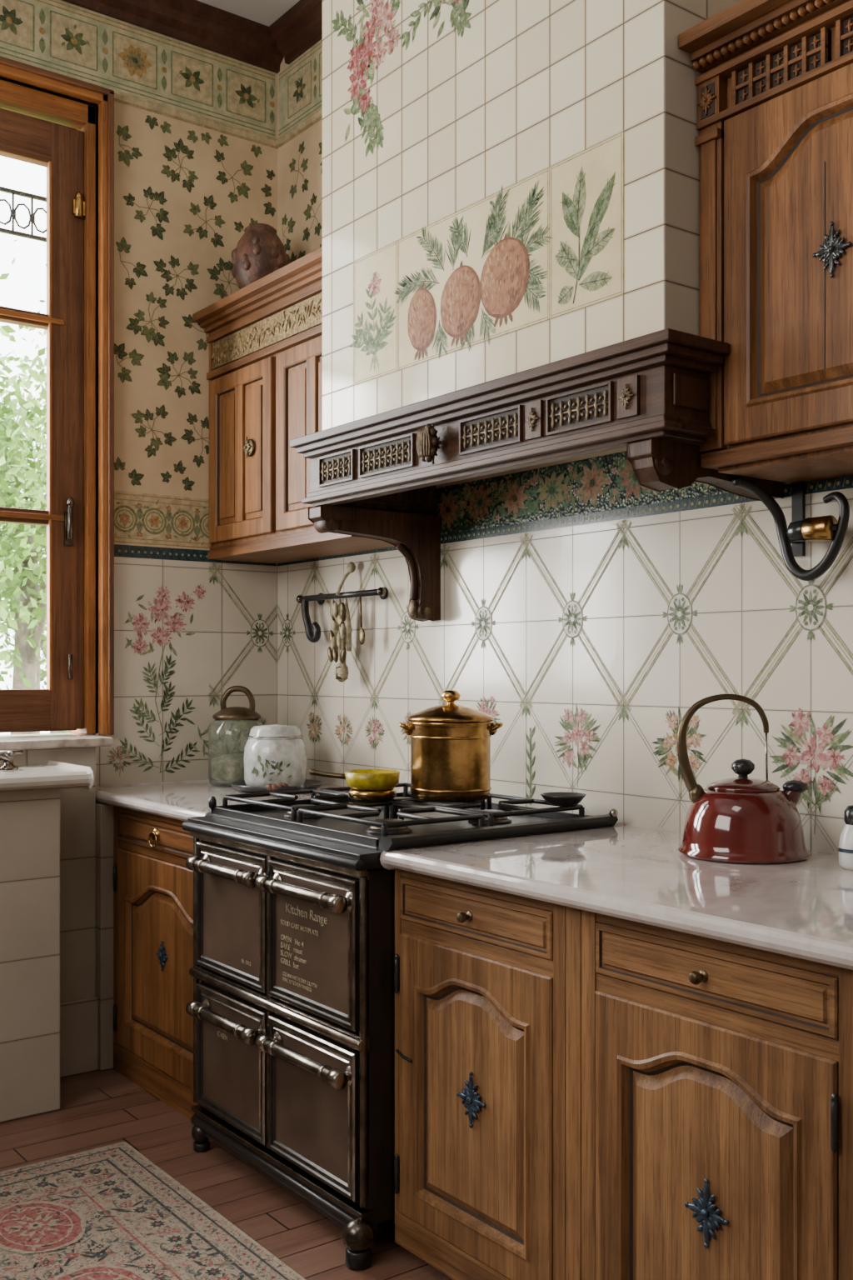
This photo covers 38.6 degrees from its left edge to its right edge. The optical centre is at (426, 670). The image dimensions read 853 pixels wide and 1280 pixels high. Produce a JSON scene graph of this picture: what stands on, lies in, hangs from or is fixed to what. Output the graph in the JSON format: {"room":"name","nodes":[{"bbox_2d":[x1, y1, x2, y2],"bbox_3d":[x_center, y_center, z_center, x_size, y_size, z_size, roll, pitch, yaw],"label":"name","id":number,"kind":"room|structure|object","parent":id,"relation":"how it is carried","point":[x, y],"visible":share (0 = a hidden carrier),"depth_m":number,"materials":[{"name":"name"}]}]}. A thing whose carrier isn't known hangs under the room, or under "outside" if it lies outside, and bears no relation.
{"room":"kitchen","nodes":[
{"label":"kitchen","id":0,"kind":"room"},
{"bbox_2d":[0,746,113,1077],"bbox_3d":[-2.185,0.821,3.511,2.665,1.116,0.188,0,0,-37],"label":"wall","id":1,"kind":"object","parent":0,"point":[86,823],"visible":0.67,"depth_m":4.19,"materials":[{"name":"tile"}]},
{"bbox_2d":[0,73,277,785],"bbox_3d":[-2.289,-0.555,3.678,4.100,3.870,0.200,0,0,-37],"label":"wall","id":2,"kind":"structure","parent":0,"point":[203,657],"depth_m":4.57,"materials":[{"name":"paper"}]},
{"bbox_2d":[0,186,46,242],"bbox_3d":[-1.797,-1.681,4.212,1.729,0.162,0.080,0,0,-37],"label":"railing","id":3,"kind":"object","parent":2,"relation":"attached to","point":[32,215],"visible":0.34,"depth_m":4.48,"materials":[{"name":"grey metal"}]},
{"bbox_2d":[0,108,84,732],"bbox_3d":[-1.765,-0.870,4.034,1.285,2.170,0.062,0,0,-37],"label":"window","id":4,"kind":"structure","parent":2,"relation":"in","point":[59,148],"depth_m":4.36,"materials":[{"name":"brown wood"}]},
{"bbox_2d":[64,191,85,679],"bbox_3d":[-1.258,-0.847,4.367,0.076,1.753,0.038,0,0,-44],"label":"latch","id":5,"kind":"object","parent":4,"relation":"attached to","point":[78,205],"visible":1,"depth_m":4.35,"materials":[{"name":"gold metal"}]},
{"bbox_2d":[0,732,112,750],"bbox_3d":[-1.776,0.245,3.940,1.435,0.031,0.400,0,0,-37],"label":"sill","id":6,"kind":"structure","parent":2,"relation":"attached to","point":[41,741],"depth_m":4.13,"materials":[{"name":"stone"}]},
{"bbox_2d":[0,55,114,734],"bbox_3d":[-1.771,-0.927,4.037,1.440,2.315,0.250,0,0,-37],"label":"window frame","id":7,"kind":"structure","parent":2,"relation":"attached to","point":[15,97],"depth_m":4.37,"materials":[{"name":"brown wood"}]},
{"bbox_2d":[0,0,276,565],"bbox_3d":[-1.865,-1.393,3.871,3.210,1.955,0.001,0,0,-37],"label":"wallpaper pattern","id":8,"kind":"object","parent":2,"relation":"attached to","point":[57,36],"visible":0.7,"depth_m":4.52,"materials":[{"name":"green paper"}]},
{"bbox_2d":[0,55,322,149],"bbox_3d":[-1.928,-2.090,3.199,4.100,0.040,1.000,0,0,-37],"label":"trim","id":9,"kind":"structure","parent":2,"relation":"attached to","point":[120,97],"depth_m":4.61,"materials":[{"name":"paper"}]},
{"bbox_2d":[61,0,284,73],"bbox_3d":[-2.202,-2.430,3.562,4.100,0.120,0.090,0,0,-37],"label":"trim","id":10,"kind":"structure","parent":2,"relation":"attached to","point":[195,22],"depth_m":4.57,"materials":[{"name":"brown wood"}]},
{"bbox_2d":[106,563,277,776],"bbox_3d":[-0.875,0.001,4.617,0.709,0.829,0.001,0,0,-37],"label":"floral pattern","id":11,"kind":"structure","parent":2,"relation":"attached to","point":[259,632],"depth_m":4.55,"materials":[{"name":"tile"}]},
{"bbox_2d":[0,1068,453,1279],"bbox_3d":[-0.679,1.430,1.542,4.400,0.100,5.550,0,0,-37],"label":"floor","id":12,"kind":"structure","parent":0,"point":[98,1108],"depth_m":3.40,"materials":[{"name":"brown wood"}]},
{"bbox_2d":[0,787,59,1122],"bbox_3d":[-2.182,0.871,3.244,2.349,1.017,0.319,0,0,-37],"label":"half wall","id":13,"kind":"structure","parent":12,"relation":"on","point":[30,818],"depth_m":3.76,"materials":[{"name":"white tile"}]},
{"bbox_2d":[0,760,94,790],"bbox_3d":[-2.132,0.338,3.241,2.425,0.070,0.408,0,0,-37],"label":"sink slab","id":14,"kind":"object","parent":13,"relation":"on","point":[52,774],"depth_m":3.77,"materials":[{"name":"white stone"}]},
{"bbox_2d":[0,750,23,769],"bbox_3d":[-1.363,0.284,3.840,0.195,0.061,0.146,0,0,-37],"label":"tap","id":15,"kind":"object","parent":14,"relation":"on","point":[7,757],"depth_m":3.88,"materials":[{"name":"silver metal"}]},
{"bbox_2d":[0,1141,305,1279],"bbox_3d":[-0.720,1.373,2.131,1.445,0.014,2.440,0,0,-37],"label":"rug","id":16,"kind":"object","parent":12,"relation":"on","point":[107,1212],"visible":1,"depth_m":2.98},
{"bbox_2d":[113,805,200,1119],"bbox_3d":[-0.553,0.921,4.129,0.780,0.918,0.786,0,0,-37],"label":"base cabinet","id":17,"kind":"object","parent":12,"relation":"on","point":[153,882],"visible":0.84,"depth_m":3.95,"materials":[{"name":"brown wood"}]},
{"bbox_2d":[95,779,344,821],"bbox_3d":[-0.621,0.441,4.200,0.816,0.053,0.970,0,0,-37],"label":"countertop","id":18,"kind":"structure","parent":17,"relation":"on","point":[177,800],"depth_m":4.09,"materials":[{"name":"white stone"}]},
{"bbox_2d":[208,685,263,786],"bbox_3d":[-0.700,0.237,4.494,0.210,0.365,0.210,0,0,-37],"label":"glass jar","id":19,"kind":"object","parent":18,"relation":"on","point":[229,732],"visible":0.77,"depth_m":4.41,"materials":[{"name":"green glass"}]},
{"bbox_2d":[230,779,323,792],"bbox_3d":[-0.524,0.400,4.285,0.327,0.039,0.326,0,0,13],"label":"serving tray","id":20,"kind":"object","parent":18,"relation":"on","point":[310,784],"visible":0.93,"depth_m":4.15,"materials":[{"name":"grey metal"}]},
{"bbox_2d":[243,724,307,786],"bbox_3d":[-0.535,0.300,4.316,0.224,0.222,0.226,0,0,-37],"label":"jar","id":21,"kind":"object","parent":20,"relation":"on","point":[273,753],"visible":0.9,"depth_m":4.23,"materials":[{"name":"white ceramic"}]},
{"bbox_2d":[317,785,348,792],"bbox_3d":[-0.270,0.399,4.072,0.100,0.041,0.280,0,0,-26],"label":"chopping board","id":22,"kind":"object","parent":18,"relation":"on","point":[332,786],"visible":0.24,"depth_m":4.15,"materials":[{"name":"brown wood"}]},
{"bbox_2d":[181,782,618,1270],"bbox_3d":[-0.097,0.870,3.396,0.879,1.021,0.945,0,0,-37],"label":"range","id":23,"kind":"object","parent":12,"relation":"on","point":[292,1008],"visible":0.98,"depth_m":3.09,"materials":[{"name":"grey metal"}]},
{"bbox_2d":[310,768,400,800],"bbox_3d":[-0.194,0.318,3.403,0.244,0.084,0.155,0,0,-17],"label":"saucepan","id":24,"kind":"object","parent":23,"relation":"on","point":[365,784],"visible":1,"depth_m":3.36,"materials":[{"name":"gold metal"}]},
{"bbox_2d":[398,690,503,802],"bbox_3d":[0.068,0.205,3.400,0.264,0.304,0.244,0,0,-37],"label":"stockpot","id":25,"kind":"object","parent":23,"relation":"on","point":[451,742],"visible":1,"depth_m":3.31,"materials":[{"name":"gold metal"}]},
{"bbox_2d":[540,791,586,805],"bbox_3d":[0.369,0.346,3.283,0.124,0.028,0.124,0,0,-37],"label":"dish","id":26,"kind":"object","parent":23,"relation":"on","point":[556,798],"visible":1,"depth_m":3.25,"materials":[{"name":"black metal"}]},
{"bbox_2d":[394,869,852,1279],"bbox_3d":[0.736,0.921,2.407,0.794,0.918,1.730,0,0,-37],"label":"base cabinet","id":27,"kind":"object","parent":12,"relation":"on","point":[580,1094],"visible":0.98,"depth_m":2.31,"materials":[{"name":"brown wood"}]},
{"bbox_2d":[380,822,852,970],"bbox_3d":[0.740,0.441,2.392,0.816,0.053,1.740,0,0,-37],"label":"countertop","id":28,"kind":"structure","parent":27,"relation":"on","point":[803,909],"depth_m":2.45,"materials":[{"name":"white stone"}]},
{"bbox_2d":[676,693,810,864],"bbox_3d":[0.723,0.236,2.780,0.292,0.367,0.292,0,0,-37],"label":"kettle","id":29,"kind":"object","parent":28,"relation":"on","point":[742,819],"visible":1,"depth_m":2.69,"materials":[{"name":"metal"}]},
{"bbox_2d":[838,805,852,869],"bbox_3d":[0.913,0.352,2.585,0.076,0.135,0.076,0,0,-37],"label":"salt shaker","id":30,"kind":"object","parent":28,"relation":"on","point":[845,848],"visible":1,"depth_m":2.57,"materials":[{"name":"white ceramic"}]},
{"bbox_2d":[196,0,299,26],"bbox_3d":[-0.679,-2.540,1.542,4.400,0.100,5.550,0,0,-37],"label":"ceiling","id":31,"kind":"structure","parent":0,"point":[266,12],"depth_m":4.57,"materials":[{"name":"paint"}]},
{"bbox_2d":[277,57,852,854],"bbox_3d":[0.973,-0.555,2.880,0.150,3.870,5.400,0,0,-37],"label":"wall","id":32,"kind":"structure","parent":0,"point":[742,607],"depth_m":3.43,"materials":[{"name":"tile"}]},
{"bbox_2d":[192,246,395,563],"bbox_3d":[-0.439,-0.887,4.320,0.368,0.925,0.996,0,0,-37],"label":"upper cabinet","id":33,"kind":"object","parent":32,"relation":"attached to","point":[264,376],"visible":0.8,"depth_m":4.30,"materials":[{"name":"brown wood"}]},
{"bbox_2d":[231,223,289,289],"bbox_3d":[-0.615,-1.501,4.514,0.214,0.300,0.218,0,0,-37],"label":"terracotta urn","id":34,"kind":"object","parent":33,"relation":"on","point":[260,252],"visible":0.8,"depth_m":4.44,"materials":[{"name":"brown ceramic"}]},
{"bbox_2d":[269,0,322,64],"bbox_3d":[-0.300,-2.430,4.369,0.090,0.120,0.910,0,0,-37],"label":"trim","id":35,"kind":"structure","parent":32,"relation":"attached to","point":[300,27],"depth_m":4.61,"materials":[{"name":"brown wood"}]},
{"bbox_2d":[296,586,388,642],"bbox_3d":[-0.301,-0.198,4.384,0.074,0.188,0.563,0,0,-37],"label":"utensil rail","id":36,"kind":"object","parent":32,"relation":"attached to","point":[313,636],"visible":1,"depth_m":4.47,"materials":[{"name":"metal"}]},
{"bbox_2d":[327,561,365,682],"bbox_3d":[-0.267,-0.174,4.301,0.087,0.431,0.198,0,0,-37],"label":"hanging utensils","id":37,"kind":"object","parent":36,"relation":"hanging from","point":[340,613],"visible":1,"depth_m":4.31,"materials":[{"name":"gold metal"}]},
{"bbox_2d":[290,0,783,621],"bbox_3d":[0.267,-1.325,3.309,0.585,2.327,1.535,0,0,-37],"label":"range hood","id":38,"kind":"object","parent":32,"relation":"attached to","point":[511,187],"visible":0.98,"depth_m":3.08,"materials":[{"name":"tile"}]},
{"bbox_2d":[290,328,729,515],"bbox_3d":[0.244,-0.609,3.292,0.513,0.207,1.535,0,0,-37],"label":"mantel shelf","id":39,"kind":"object","parent":38,"relation":"attached to","point":[652,388],"depth_m":2.95,"materials":[{"name":"brown wood"}]},
{"bbox_2d":[277,39,852,851],"bbox_3d":[0.490,-0.985,3.393,0.001,2.770,3.600,0,0,-37],"label":"tile","id":40,"kind":"structure","parent":32,"relation":"attached to","point":[605,487],"depth_m":3.48,"materials":[{"name":"tile"}]},
{"bbox_2d":[678,0,852,483],"bbox_3d":[1.063,-0.922,2.317,0.378,0.955,1.192,0,0,-37],"label":"upper cabinet","id":41,"kind":"object","parent":32,"relation":"attached to","point":[774,142],"visible":1,"depth_m":2.56,"materials":[{"name":"brown wood"}]},
{"bbox_2d":[731,475,849,580],"bbox_3d":[0.832,-0.326,2.757,0.205,0.241,0.198,0,0,-29],"label":"wall hook","id":42,"kind":"object","parent":32,"relation":"attached to","point":[802,529],"visible":1,"depth_m":2.78,"materials":[{"name":"black metal"}]},
{"label":"outside","id":43,"kind":"structure","parent":0,"visible":0},
{"bbox_3d":[-7.697,1.880,18.416,35.000,0.100,29.750,0,0,-37],"label":"lawn","id":44,"kind":"structure","parent":43,"visible":0},
{"bbox_2d":[0,239,46,734],"bbox_3d":[-2.775,-0.377,8.116,3.034,4.423,3.417,0,0,-37],"label":"tree","id":45,"kind":"object","parent":44,"relation":"on","point":[27,637],"visible":0.36,"depth_m":7.80,"materials":[{"name":"green plant"}]},
{"bbox_2d":[0,327,46,669],"bbox_3d":[-3.685,-0.286,8.192,3.078,4.235,2.816,0,0,-37],"label":"tree","id":46,"kind":"object","parent":44,"relation":"on","point":[4,602],"visible":0.15,"depth_m":8.15,"materials":[{"name":"green plant"}]},
{"bbox_2d":[0,257,71,733],"bbox_3d":[-3.539,-1.071,12.002,5.758,5.815,5.922,0,0,-37],"label":"tree","id":47,"kind":"object","parent":44,"relation":"on","point":[3,276],"visible":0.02,"depth_m":11.38,"materials":[{"name":"green plant"}]}
]}

